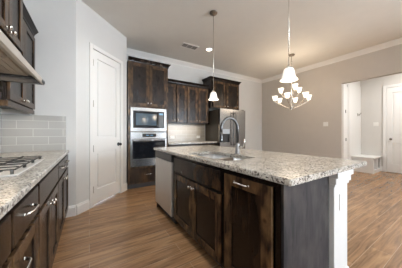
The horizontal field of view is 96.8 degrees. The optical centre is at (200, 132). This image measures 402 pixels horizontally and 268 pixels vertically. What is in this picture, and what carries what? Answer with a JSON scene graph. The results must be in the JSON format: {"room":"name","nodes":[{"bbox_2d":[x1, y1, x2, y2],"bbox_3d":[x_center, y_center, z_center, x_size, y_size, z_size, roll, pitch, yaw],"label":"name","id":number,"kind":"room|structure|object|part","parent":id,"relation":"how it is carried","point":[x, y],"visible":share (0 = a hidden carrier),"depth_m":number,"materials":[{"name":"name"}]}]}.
{"room":"kitchen","nodes":[
{"label":"kitchen","id":0,"kind":"room"},
{"bbox_2d":[1,0,75,205],"bbox_3d":[-2.130,-0.372,2.312,0.842,3.050,0.120,0,0,-32],"label":"wall","id":1,"kind":"structure","parent":0,"point":[54,20],"depth_m":2.38,"materials":[{"name":"grey paint"}]},
{"bbox_2d":[2,114,65,152],"bbox_3d":[-2.088,0.010,2.263,0.603,0.458,0.008,0,0,-32],"label":"tiled wall","id":2,"kind":"structure","parent":1,"relation":"attached to","point":[20,133],"depth_m":2.24,"materials":[{"name":"grey tile"}]},
{"bbox_2d":[66,205,75,217],"bbox_3d":[-1.797,1.081,2.440,0.142,0.145,0.016,0,0,-32],"label":"baseboard","id":3,"kind":"structure","parent":1,"relation":"attached to","point":[71,211],"depth_m":2.44,"materials":[{"name":"white paint"}]},
{"bbox_2d":[76,0,126,204],"bbox_3d":[-1.669,-0.372,3.043,0.110,3.050,1.121,0,0,13],"label":"wall","id":4,"kind":"structure","parent":0,"point":[91,27],"depth_m":2.65,"materials":[{"name":"grey paint"}]},
{"bbox_2d":[76,183,126,214],"bbox_3d":[-1.608,1.081,3.028,0.016,0.145,1.118,0,0,13],"label":"baseboard","id":5,"kind":"structure","parent":4,"relation":"attached to","point":[84,206],"depth_m":2.60,"materials":[{"name":"white paint"}]},
{"bbox_2d":[89,42,122,207],"bbox_3d":[-1.597,-0.105,3.069,0.020,2.517,0.769,0,0,13],"label":"trim","id":6,"kind":"structure","parent":4,"relation":"attached to","point":[91,46],"depth_m":2.74,"materials":[{"name":"white paint"}]},
{"bbox_2d":[93,49,121,204],"bbox_3d":[-1.596,-0.085,3.066,0.102,2.423,0.643,0,0,13],"label":"door","id":7,"kind":"structure","parent":4,"relation":"in","point":[106,72],"depth_m":3.04,"materials":[{"name":"white paint"}]},
{"bbox_2d":[127,54,261,149],"bbox_3d":[0.211,-0.372,5.351,4.945,3.050,0.120,0,0,-32],"label":"wall","id":8,"kind":"structure","parent":0,"point":[250,92],"depth_m":6.12,"materials":[{"name":"grey paint"}]},
{"bbox_2d":[168,78,187,123],"bbox_3d":[-0.687,-0.750,4.493,0.596,1.051,0.376,0,0,-32],"label":"upper cabinet","id":9,"kind":"object","parent":8,"relation":"attached to","point":[177,89],"visible":0.82,"depth_m":4.38,"materials":[{"name":"brown wood"}]},
{"bbox_3d":[-0.736,-0.707,4.290,0.154,0.800,0.012,0,0,-32],"label":"panel","id":10,"kind":"part","parent":9,"relation":"part of","materials":[{"name":"brown wood"}]},
{"bbox_3d":[-0.735,-0.707,4.288,0.274,0.920,0.019,0,0,-32],"label":"door","id":11,"kind":"part","parent":9,"relation":"part of","materials":[{"name":"brown wood"}]},
{"bbox_3d":[-0.687,-1.242,4.493,0.596,0.068,0.376,0,0,-32],"label":"crown moulding","id":12,"kind":"part","parent":9,"relation":"part of","materials":[{"name":"brown wood"}]},
{"bbox_3d":[-0.482,-0.707,4.446,0.274,0.920,0.019,0,0,-32],"label":"door","id":13,"kind":"part","parent":9,"relation":"part of","materials":[{"name":"brown wood"}]},
{"bbox_3d":[-0.483,-0.707,4.448,0.154,0.800,0.012,0,0,-32],"label":"panel","id":14,"kind":"part","parent":9,"relation":"part of","materials":[{"name":"brown wood"}]},
{"bbox_2d":[168,124,204,141],"bbox_3d":[-0.463,0.007,4.853,1.357,0.462,0.008,0,0,-32],"label":"tiled wall","id":15,"kind":"structure","parent":8,"relation":"attached to","point":[181,132],"depth_m":4.89,"materials":[{"name":"beige tile"}]},
{"bbox_2d":[127,48,261,82],"bbox_3d":[0.253,-1.847,5.256,4.735,0.100,0.085,0,0,-32],"label":"trim","id":16,"kind":"structure","parent":8,"relation":"attached to","point":[129,51],"depth_m":4.84,"materials":[{"name":"white paint"}]},
{"bbox_2d":[187,82,208,124],"bbox_3d":[-0.138,-0.750,4.837,0.697,1.051,0.377,0,0,-32],"label":"upper cabinet","id":17,"kind":"object","parent":8,"relation":"attached to","point":[197,94],"depth_m":4.68,"materials":[{"name":"brown wood"}]},
{"bbox_3d":[-0.218,-0.707,4.611,0.298,0.920,0.019,0,0,-32],"label":"door","id":18,"kind":"part","parent":17,"relation":"part of","materials":[{"name":"brown wood"}]},
{"bbox_3d":[-0.219,-0.707,4.614,0.178,0.800,0.012,0,0,-32],"label":"panel","id":19,"kind":"part","parent":17,"relation":"part of","materials":[{"name":"brown wood"}]},
{"bbox_3d":[-0.160,-1.242,4.822,0.643,0.068,0.376,0,0,-32],"label":"crown moulding","id":20,"kind":"part","parent":17,"relation":"part of","materials":[{"name":"brown wood"}]},
{"bbox_3d":[0.055,-0.707,4.782,0.298,0.920,0.019,0,0,-32],"label":"door","id":21,"kind":"part","parent":17,"relation":"part of","materials":[{"name":"brown wood"}]},
{"bbox_3d":[0.053,-0.707,4.784,0.178,0.800,0.012,0,0,-32],"label":"panel","id":22,"kind":"part","parent":17,"relation":"part of","materials":[{"name":"brown wood"}]},
{"bbox_3d":[0.123,-0.716,5.030,0.050,0.982,0.327,0,0,-32],"label":"filler panel","id":23,"kind":"part","parent":17,"relation":"part of","materials":[{"name":"brown wood"}]},
{"bbox_2d":[202,76,240,109],"bbox_3d":[0.621,-1.099,5.276,1.150,0.843,0.436,0,0,-32],"label":"upper cabinet","id":24,"kind":"object","parent":8,"relation":"attached to","point":[227,91],"visible":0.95,"depth_m":5.09,"materials":[{"name":"brown wood"}]},
{"bbox_3d":[0.516,-1.057,5.000,0.430,0.730,0.019,0,0,-32],"label":"door","id":25,"kind":"part","parent":24,"relation":"part of","materials":[{"name":"brown wood"}]},
{"bbox_3d":[0.515,-1.057,5.002,0.310,0.610,0.012,0,0,-32],"label":"panel","id":26,"kind":"part","parent":24,"relation":"part of","materials":[{"name":"brown wood"}]},
{"bbox_3d":[0.621,-1.484,5.276,1.150,0.072,0.436,0,0,-32],"label":"crown moulding","id":27,"kind":"part","parent":24,"relation":"part of","materials":[{"name":"brown wood"}]},
{"bbox_3d":[0.934,-1.057,5.261,0.475,0.730,0.019,0,0,-32],"label":"door","id":28,"kind":"part","parent":24,"relation":"part of","materials":[{"name":"brown wood"}]},
{"bbox_3d":[0.932,-1.057,5.263,0.355,0.610,0.012,0,0,-32],"label":"panel","id":29,"kind":"part","parent":24,"relation":"part of","materials":[{"name":"brown wood"}]},
{"bbox_2d":[52,171,401,267],"bbox_3d":[3.975,1.213,-0.226,8.700,0.120,13.800,0,0,-32],"label":"floor","id":30,"kind":"structure","parent":0,"point":[126,229],"depth_m":2.04,"materials":[{"name":"brown wood"}]},
{"bbox_2d":[0,214,10,267],"bbox_3d":[-0.766,0.715,0.202,0.670,0.877,0.712,0,0,-32],"label":"base cabinet","id":31,"kind":"object","parent":30,"relation":"on","point":[5,221],"visible":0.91,"depth_m":0.61,"materials":[{"name":"brown wood"}]},
{"bbox_3d":[-0.613,0.753,0.505,0.019,0.564,0.345,0,0,-32],"label":"door","id":32,"kind":"part","parent":31,"relation":"part of","materials":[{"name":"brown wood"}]},
{"bbox_2d":[0,150,68,218],"bbox_3d":[-1.328,0.257,1.073,0.645,0.035,2.829,0,0,-32],"label":"countertop","id":33,"kind":"structure","parent":31,"relation":"on","point":[13,189],"depth_m":0.95,"materials":[{"name":"beige stone"}]},
{"bbox_2d":[0,156,43,176],"bbox_3d":[-1.404,0.216,1.141,0.500,0.045,0.695,0,0,-32],"label":"gas cooktop","id":34,"kind":"object","parent":33,"relation":"in","point":[12,167],"visible":1,"depth_m":1.17,"materials":[{"name":"metal"}]},
{"bbox_2d":[5,186,38,267],"bbox_3d":[-1.063,0.715,0.677,0.670,0.877,0.412,0,0,-32],"label":"base cabinet","id":35,"kind":"object","parent":30,"relation":"on","point":[24,223],"visible":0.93,"depth_m":0.80,"materials":[{"name":"brown wood"}]},
{"bbox_3d":[-0.818,0.753,0.833,0.019,0.564,0.379,0,0,-32],"label":"door","id":36,"kind":"part","parent":35,"relation":"part of","materials":[{"name":"brown wood"}]},
{"bbox_3d":[-0.820,0.753,0.832,0.012,0.444,0.259,0,0,-32],"label":"panel","id":37,"kind":"part","parent":35,"relation":"part of","materials":[{"name":"brown wood"}]},
{"bbox_3d":[-0.724,0.552,0.734,0.036,0.021,0.150,0,0,-32],"label":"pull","id":38,"kind":"part","parent":35,"relation":"part of","materials":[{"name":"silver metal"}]},
{"bbox_3d":[-0.795,0.362,0.847,0.036,0.021,0.150,0,0,-32],"label":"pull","id":39,"kind":"part","parent":35,"relation":"part of","materials":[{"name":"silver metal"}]},
{"bbox_2d":[35,165,57,267],"bbox_3d":[-1.379,0.715,1.178,0.665,0.877,0.767,0,0,-32],"label":"base cabinet","id":40,"kind":"object","parent":30,"relation":"on","point":[47,214],"visible":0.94,"depth_m":1.27,"materials":[{"name":"brown wood"}]},
{"bbox_3d":[-1.032,0.753,1.174,0.019,0.564,0.364,0,0,-32],"label":"door","id":41,"kind":"part","parent":40,"relation":"part of","materials":[{"name":"brown wood"}]},
{"bbox_3d":[-1.034,0.753,1.173,0.012,0.444,0.244,0,0,-32],"label":"panel","id":42,"kind":"part","parent":40,"relation":"part of","materials":[{"name":"brown wood"}]},
{"bbox_3d":[-1.230,0.753,1.492,0.019,0.564,0.364,0,0,-32],"label":"door","id":43,"kind":"part","parent":40,"relation":"part of","materials":[{"name":"brown wood"}]},
{"bbox_3d":[-1.232,0.753,1.490,0.012,0.444,0.244,0,0,-32],"label":"panel","id":44,"kind":"part","parent":40,"relation":"part of","materials":[{"name":"brown wood"}]},
{"bbox_2d":[56,154,69,242],"bbox_3d":[-1.823,0.715,1.892,0.670,0.877,0.909,0,0,-32],"label":"base cabinet","id":45,"kind":"object","parent":30,"relation":"on","point":[62,181],"visible":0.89,"depth_m":1.97,"materials":[{"name":"brown wood"}]},
{"bbox_3d":[-1.458,0.753,1.855,0.019,0.564,0.442,0,0,-32],"label":"door","id":46,"kind":"part","parent":45,"relation":"part of","materials":[{"name":"brown wood"}]},
{"bbox_3d":[-1.458,0.369,1.855,0.019,0.144,0.442,0,0,-32],"label":"drawer","id":47,"kind":"part","parent":45,"relation":"part of","materials":[{"name":"brown wood"}]},
{"bbox_3d":[-1.460,0.753,1.854,0.012,0.444,0.322,0,0,-32],"label":"panel","id":48,"kind":"part","parent":45,"relation":"part of","materials":[{"name":"brown wood"}]},
{"bbox_3d":[-1.696,0.753,2.235,0.019,0.564,0.438,0,0,-32],"label":"door","id":49,"kind":"part","parent":45,"relation":"part of","materials":[{"name":"brown wood"}]},
{"bbox_3d":[-1.696,0.369,2.235,0.019,0.144,0.438,0,0,-32],"label":"drawer","id":50,"kind":"part","parent":45,"relation":"part of","materials":[{"name":"brown wood"}]},
{"bbox_3d":[-1.698,0.753,2.234,0.012,0.444,0.318,0,0,-32],"label":"panel","id":51,"kind":"part","parent":45,"relation":"part of","materials":[{"name":"brown wood"}]},
{"bbox_2d":[127,56,170,188],"bbox_3d":[-1.216,-0.181,4.021,0.895,2.669,0.616,0,0,-32],"label":"tall cabinet","id":52,"kind":"object","parent":30,"relation":"on","point":[147,80],"visible":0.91,"depth_m":3.73,"materials":[{"name":"brown wood"}]},
{"bbox_3d":[-1.265,-0.982,3.679,0.390,0.874,0.019,0,0,-32],"label":"door","id":53,"kind":"part","parent":52,"relation":"part of","materials":[{"name":"brown wood"}]},
{"bbox_3d":[-1.266,-0.982,3.681,0.270,0.754,0.012,0,0,-32],"label":"panel","id":54,"kind":"part","parent":52,"relation":"part of","materials":[{"name":"brown wood"}]},
{"bbox_3d":[-1.097,0.888,3.784,0.785,0.280,0.019,0,0,-32],"label":"drawer","id":55,"kind":"part","parent":52,"relation":"part of","materials":[{"name":"brown wood"}]},
{"bbox_2d":[130,107,165,131],"bbox_3d":[-1.192,-0.267,3.936,0.756,0.495,0.382,0,0,-32],"label":"microwave","id":56,"kind":"object","parent":52,"relation":"in","point":[141,119],"visible":1,"depth_m":3.75,"materials":[{"name":"metal"}]},
{"bbox_3d":[-1.146,-0.269,3.746,0.509,0.330,0.008,0,0,-32],"label":"door","id":57,"kind":"part","parent":56,"relation":"part of","materials":[{"name":"black glass"}]},
{"bbox_3d":[-0.875,-0.269,3.916,0.120,0.330,0.006,0,0,-32],"label":"control panel","id":58,"kind":"part","parent":56,"relation":"part of","materials":[{"name":"grey plastic"}]},
{"bbox_2d":[130,132,166,166],"bbox_3d":[-1.212,0.351,3.968,0.756,0.708,0.586,0,0,-32],"label":"wall oven","id":59,"kind":"object","parent":52,"relation":"in","point":[142,144],"visible":0.87,"depth_m":3.72,"materials":[{"name":"grey metal"}]},
{"bbox_3d":[-1.096,0.065,3.782,0.756,0.135,0.020,0,0,-32],"label":"control panel","id":60,"kind":"part","parent":59,"relation":"part of","materials":[{"name":"metal"}]},
{"bbox_3d":[-1.071,0.162,3.743,0.656,0.022,0.054,0,0,-32],"label":"handle","id":61,"kind":"part","parent":59,"relation":"part of","materials":[{"name":"metal"}]},
{"bbox_3d":[-1.217,-1.477,4.023,0.895,0.078,0.611,0,0,-32],"label":"crown moulding","id":62,"kind":"part","parent":52,"relation":"part of","materials":[{"name":"brown wood"}]},
{"bbox_3d":[-0.929,-0.982,3.889,0.390,0.874,0.019,0,0,-32],"label":"door","id":63,"kind":"part","parent":52,"relation":"part of","materials":[{"name":"brown wood"}]},
{"bbox_3d":[-0.931,-0.982,3.891,0.270,0.754,0.012,0,0,-32],"label":"panel","id":64,"kind":"part","parent":52,"relation":"part of","materials":[{"name":"brown wood"}]},
{"bbox_2d":[156,151,177,223],"bbox_3d":[-0.284,0.717,2.623,0.594,0.872,0.619,0,0,-32],"label":"dishwasher","id":65,"kind":"object","parent":30,"relation":"on","point":[164,161],"visible":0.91,"depth_m":2.37,"materials":[{"name":"grey metal"}]},
{"bbox_3d":[-0.519,0.713,2.476,0.032,0.670,0.619,0,0,-32],"label":"door","id":66,"kind":"part","parent":65,"relation":"part of","materials":[{"name":"metal"}]},
{"bbox_3d":[-0.519,0.330,2.476,0.032,0.089,0.619,0,0,-32],"label":"control panel","id":67,"kind":"part","parent":65,"relation":"part of","materials":[{"name":"metal"}]},
{"bbox_2d":[168,144,194,146],"bbox_3d":[-0.583,0.715,4.402,0.675,0.877,0.641,0,0,-32],"label":"base cabinet","id":68,"kind":"object","parent":30,"relation":"on","point":[175,145],"visible":0.04,"depth_m":4.15,"materials":[{"name":"brown wood"}]},
{"bbox_3d":[-0.436,0.369,4.168,0.655,0.144,0.019,0,0,-32],"label":"drawer","id":69,"kind":"part","parent":68,"relation":"part of","materials":[{"name":"brown wood"}]},
{"bbox_2d":[168,141,216,144],"bbox_3d":[-0.304,0.257,4.588,1.347,0.035,0.625,0,0,-32],"label":"countertop","id":70,"kind":"structure","parent":68,"relation":"on","point":[174,142],"depth_m":4.36,"materials":[{"name":"beige stone"}]},
{"bbox_2d":[174,155,234,267],"bbox_3d":[0.158,0.715,1.950,0.660,0.877,0.975,0,0,-32],"label":"base cabinet","id":71,"kind":"object","parent":30,"relation":"on","point":[198,186],"visible":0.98,"depth_m":1.64,"materials":[{"name":"brown wood"}]},
{"bbox_3d":[-0.202,0.765,1.981,0.012,0.425,0.332,0,0,-32],"label":"panel","id":72,"kind":"part","parent":71,"relation":"part of","materials":[{"name":"brown wood"}]},
{"bbox_3d":[-0.204,0.765,1.980,0.019,0.545,0.452,0,0,-32],"label":"door","id":73,"kind":"part","parent":71,"relation":"part of","materials":[{"name":"brown wood"}]},
{"bbox_3d":[0.039,0.765,1.597,0.012,0.425,0.322,0,0,-32],"label":"panel","id":74,"kind":"part","parent":71,"relation":"part of","materials":[{"name":"brown wood"}]},
{"bbox_3d":[0.036,0.765,1.596,0.019,0.545,0.442,0,0,-32],"label":"door","id":75,"kind":"part","parent":71,"relation":"part of","materials":[{"name":"brown wood"}]},
{"bbox_2d":[154,145,366,186],"bbox_3d":[0.311,0.257,2.139,1.083,0.035,2.259,0,0,-32],"label":"countertop","id":76,"kind":"structure","parent":71,"relation":"on","point":[288,169],"depth_m":1.42,"materials":[{"name":"beige stone"}]},
{"bbox_2d":[199,154,239,160],"bbox_3d":[0.182,0.367,1.881,0.397,0.184,0.705,0,0,-32],"label":"sink","id":77,"kind":"object","parent":76,"relation":"in","point":[214,156],"visible":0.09,"depth_m":2.11,"materials":[{"name":"metal"}]},
{"bbox_3d":[0.085,0.367,2.036,0.397,0.184,0.338,0,0,-32],"label":"bowl","id":78,"kind":"part","parent":77,"relation":"part of","materials":[{"name":"metal"}]},
{"bbox_2d":[219,117,244,153],"bbox_3d":[0.335,0.034,1.915,0.291,0.410,0.119,0,0,-32],"label":"kitchen faucet","id":79,"kind":"object","parent":76,"relation":"on","point":[237,147],"visible":1,"depth_m":1.96,"materials":[{"name":"metal"}]},
{"bbox_2d":[195,143,216,145],"bbox_3d":[-0.014,0.715,4.758,0.663,0.877,0.641,0,0,-32],"label":"base cabinet","id":80,"kind":"object","parent":30,"relation":"on","point":[214,144],"visible":0.03,"depth_m":4.53,"materials":[{"name":"brown wood"}]},
{"bbox_2d":[205,108,244,148],"bbox_3d":[0.712,0.258,5.119,0.915,1.790,0.766,0,0,-32],"label":"refrigerator","id":81,"kind":"object","parent":30,"relation":"on","point":[212,130],"visible":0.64,"depth_m":4.82,"materials":[{"name":"silver metal"}]},
{"bbox_3d":[0.666,-0.085,4.758,0.454,1.075,0.070,0,0,-32],"label":"door","id":82,"kind":"part","parent":81,"relation":"part of","materials":[{"name":"metal"}]},
{"bbox_3d":[0.654,-0.025,4.736,0.236,0.127,0.054,0,0,-32],"label":"dispenser panel","id":83,"kind":"part","parent":81,"relation":"part of","materials":[{"name":"silver metal"}]},
{"bbox_3d":[0.857,-0.097,4.798,0.024,0.902,0.067,0,0,-32],"label":"handle","id":84,"kind":"part","parent":81,"relation":"part of","materials":[{"name":"metal"}]},
{"bbox_3d":[1.057,-0.085,5.003,0.454,1.075,0.070,0,0,-32],"label":"door","id":85,"kind":"part","parent":81,"relation":"part of","materials":[{"name":"metal"}]},
{"bbox_2d":[224,169,328,267],"bbox_3d":[0.511,0.715,1.298,0.577,0.877,0.502,0,0,-32],"label":"base cabinet","id":86,"kind":"object","parent":30,"relation":"on","point":[252,205],"depth_m":1.11,"materials":[{"name":"brown wood"}]},
{"bbox_3d":[0.255,0.347,1.196,0.036,0.021,0.150,0,0,-32],"label":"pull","id":87,"kind":"part","parent":86,"relation":"part of","materials":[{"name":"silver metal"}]},
{"bbox_3d":[0.296,0.673,1.186,0.012,0.584,0.268,0,0,-32],"label":"panel","id":88,"kind":"part","parent":86,"relation":"part of","materials":[{"name":"brown wood"}]},
{"bbox_3d":[0.663,0.715,1.106,0.522,0.877,0.016,0,0,-32],"label":"end panel","id":89,"kind":"part","parent":86,"relation":"part of","materials":[{"name":"brown wood"}]},
{"bbox_2d":[329,169,353,267],"bbox_3d":[0.958,0.714,1.387,0.268,0.878,0.280,0,0,-32],"label":"island post","id":90,"kind":"object","parent":30,"relation":"on","point":[338,182],"visible":0.38,"depth_m":1.26,"materials":[{"name":"paint"}]},
{"bbox_2d":[339,193,343,210],"bbox_3d":[1.018,0.498,1.286,0.072,0.116,0.008,0,0,-32],"label":"wall outlet","id":91,"kind":"object","parent":90,"relation":"attached to","point":[341,196],"visible":1,"depth_m":1.28,"materials":[{"name":"white plastic"}]},
{"bbox_2d":[351,154,381,173],"bbox_3d":[4.957,0.929,5.338,0.727,0.447,0.501,0,0,-32],"label":"bench","id":92,"kind":"object","parent":30,"relation":"on","point":[373,165],"visible":0.91,"depth_m":5.15,"materials":[{"name":"white paint"}]},
{"bbox_3d":[4.957,0.724,5.338,0.727,0.036,0.501,0,0,-32],"label":"seat","id":93,"kind":"part","parent":92,"relation":"part of","materials":[{"name":"white paint"}]},
{"bbox_2d":[81,0,401,79],"bbox_3d":[3.975,-1.957,-0.226,8.700,0.120,13.800,0,0,-32],"label":"ceiling","id":94,"kind":"structure","parent":0,"point":[251,36],"depth_m":3.23,"materials":[{"name":"paint"}]},
{"bbox_2d":[180,42,198,50],"bbox_3d":[-0.252,-1.892,3.936,0.400,0.010,0.200,0,0,-32],"label":"ceiling vent","id":95,"kind":"object","parent":94,"relation":"in","point":[184,45],"visible":1,"depth_m":3.92,"materials":[{"name":"white metal"}]},
{"bbox_2d":[208,10,218,100],"bbox_3d":[0.197,-1.206,2.825,0.166,1.381,0.166,0,0,-32],"label":"pendant lamp","id":96,"kind":"object","parent":94,"relation":"hanging from","point":[213,96],"visible":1,"depth_m":2.82,"materials":[{"name":"silver metal"}]},
{"bbox_3d":[0.197,-1.256,2.825,0.007,1.192,0.007,0,0,-10],"label":"stem","id":97,"kind":"part","parent":96,"relation":"part of","materials":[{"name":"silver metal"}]},
{"bbox_3d":[0.197,-0.577,2.825,0.166,0.121,0.166,0,0,-32],"label":"lamp shade","id":98,"kind":"part","parent":96,"relation":"part of","materials":[{"name":"white glass"}]},
{"bbox_2d":[280,0,297,81],"bbox_3d":[0.868,-1.206,1.764,0.166,1.381,0.166,0,0,-32],"label":"pendant lamp","id":99,"kind":"object","parent":94,"relation":"hanging from","point":[289,75],"visible":1,"depth_m":1.75,"materials":[{"name":"white glass"}]},
{"bbox_3d":[0.868,-1.256,1.764,0.007,1.192,0.007,0,0,-10],"label":"stem","id":100,"kind":"part","parent":99,"relation":"part of","materials":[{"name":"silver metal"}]},
{"bbox_3d":[0.868,-0.577,1.764,0.166,0.121,0.166,0,0,-32],"label":"lamp shade","id":101,"kind":"part","parent":99,"relation":"part of","materials":[{"name":"white glass"}]},
{"bbox_2d":[272,53,311,109],"bbox_3d":[2.211,-1.224,4.356,0.868,1.345,0.887,0,0,-32],"label":"chandelier","id":102,"kind":"object","parent":94,"relation":"hanging from","point":[305,94],"visible":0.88,"depth_m":4.35,"materials":[{"name":"white glass"}]},
{"bbox_3d":[2.343,-0.836,3.995,0.136,0.118,0.134,0,0,-32],"label":"lamp shade","id":103,"kind":"part","parent":102,"relation":"part of","materials":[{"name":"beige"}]},
{"bbox_2d":[262,44,401,158],"bbox_3d":[5.833,-0.372,0.916,0.120,3.050,13.364,0,0,-32],"label":"wall","id":104,"kind":"structure","parent":0,"point":[300,130],"depth_m":4.98,"materials":[{"name":"beige paint"}]},
{"bbox_2d":[262,37,401,82],"bbox_3d":[5.746,-1.847,0.861,0.085,0.100,13.364,0,0,-32],"label":"trim","id":105,"kind":"structure","parent":104,"relation":"attached to","point":[398,41],"depth_m":4.35,"materials":[{"name":"white paint"}]},
{"bbox_2d":[344,81,359,159],"bbox_3d":[4.347,-0.372,5.316,2.030,3.050,0.100,0,0,-32],"label":"wall","id":106,"kind":"structure","parent":0,"point":[357,83],"depth_m":5.45,"materials":[{"name":"white paint"}]},
{"bbox_2d":[344,84,348,159],"bbox_3d":[4.128,-0.122,5.099,0.450,2.550,0.035,0,0,-32],"label":"door","id":107,"kind":"structure","parent":106,"relation":"in","point":[346,89],"depth_m":5.13,"materials":[{"name":"white paint"}]},
{"bbox_2d":[349,83,360,155],"bbox_3d":[4.754,-0.381,5.502,0.898,2.172,0.015,0,0,-32],"label":"trim","id":108,"kind":"structure","parent":106,"relation":"attached to","point":[354,90],"depth_m":5.46,"materials":[{"name":"white paint"}]},
{"bbox_2d":[360,73,401,173],"bbox_3d":[6.019,-0.372,4.445,0.120,3.050,3.150,0,0,-32],"label":"wall","id":109,"kind":"structure","parent":0,"point":[371,89],"depth_m":5.48,"materials":[{"name":"grey paint"}]},
{"bbox_2d":[383,83,401,171],"bbox_3d":[5.666,-0.110,4.861,0.036,2.525,1.010,0,0,-32],"label":"trim","id":110,"kind":"structure","parent":109,"relation":"attached to","point":[399,84],"depth_m":5.23,"materials":[{"name":"white paint"}]},
{"bbox_2d":[387,86,401,173],"bbox_3d":[5.645,-0.073,4.848,0.085,2.437,0.852,0,0,-32],"label":"door","id":111,"kind":"structure","parent":109,"relation":"in","point":[394,94],"depth_m":5.09,"materials":[{"name":"white paint"}]},
{"bbox_3d":[0.787,-0.372,-3.029,0.120,3.050,12.030,0,0,-32],"label":"wall","id":112,"kind":"structure","parent":0,"visible":0},
{"bbox_2d":[0,114,1,152],"bbox_3d":[-1.599,-0.096,0.904,0.008,0.670,2.830,0,0,-32],"label":"tiled wall","id":113,"kind":"structure","parent":112,"relation":"attached to","point":[0,114],"depth_m":2.08,"materials":[{"name":"grey tile"}]},
{"bbox_2d":[0,2,38,114],"bbox_3d":[-1.975,-0.751,1.819,0.323,1.053,0.870,0,0,-32],"label":"upper cabinet","id":114,"kind":"object","parent":113,"relation":"attached to","point":[13,95],"visible":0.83,"depth_m":1.91,"materials":[{"name":"brown wood"}]},
{"bbox_3d":[-1.761,-0.732,1.707,0.019,0.890,0.413,0,0,-32],"label":"door","id":115,"kind":"part","parent":114,"relation":"part of","materials":[{"name":"brown wood"}]},
{"bbox_3d":[-1.991,-0.250,1.809,0.285,0.050,0.870,0,0,-32],"label":"light rail","id":116,"kind":"part","parent":114,"relation":"part of","materials":[{"name":"brown wood"}]},
{"bbox_3d":[-1.763,-0.732,1.705,0.012,0.770,0.293,0,0,-32],"label":"panel","id":117,"kind":"part","parent":114,"relation":"part of","materials":[{"name":"brown wood"}]},
{"bbox_3d":[-1.984,-0.732,2.063,0.019,0.890,0.421,0,0,-32],"label":"door","id":118,"kind":"part","parent":114,"relation":"part of","materials":[{"name":"brown wood"}]},
{"bbox_3d":[-1.987,-0.732,2.062,0.012,0.770,0.301,0,0,-32],"label":"panel","id":119,"kind":"part","parent":114,"relation":"part of","materials":[{"name":"brown wood"}]},
{"bbox_3d":[-1.975,-1.243,1.819,0.323,0.070,0.870,0,0,-32],"label":"crown moulding","id":120,"kind":"part","parent":114,"relation":"part of","materials":[{"name":"brown wood"}]},
{"bbox_2d":[0,0,22,52],"bbox_3d":[-1.440,-1.100,1.045,0.422,0.846,1.097,0,0,-32],"label":"upper cabinet","id":121,"kind":"object","parent":112,"relation":"attached to","point":[11,11],"visible":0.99,"depth_m":1.36,"materials":[{"name":"brown wood"}]},
{"bbox_3d":[-1.291,-1.062,1.127,0.012,0.620,0.195,0,0,-32],"label":"panel","id":122,"kind":"part","parent":121,"relation":"part of","materials":[{"name":"brown wood"}]},
{"bbox_3d":[-1.289,-1.062,1.128,0.019,0.740,0.315,0,0,-32],"label":"door","id":123,"kind":"part","parent":121,"relation":"part of","materials":[{"name":"brown wood"}]},
{"bbox_3d":[-1.463,-1.062,1.400,0.012,0.620,0.191,0,0,-32],"label":"panel","id":124,"kind":"part","parent":121,"relation":"part of","materials":[{"name":"brown wood"}]},
{"bbox_2d":[0,30,44,84],"bbox_3d":[-1.393,-0.553,1.075,0.536,0.243,0.996,0,0,-32],"label":"range hood","id":125,"kind":"object","parent":121,"relation":"attached to","point":[14,67],"visible":1,"depth_m":1.31,"materials":[{"name":"metal"}]}
]}

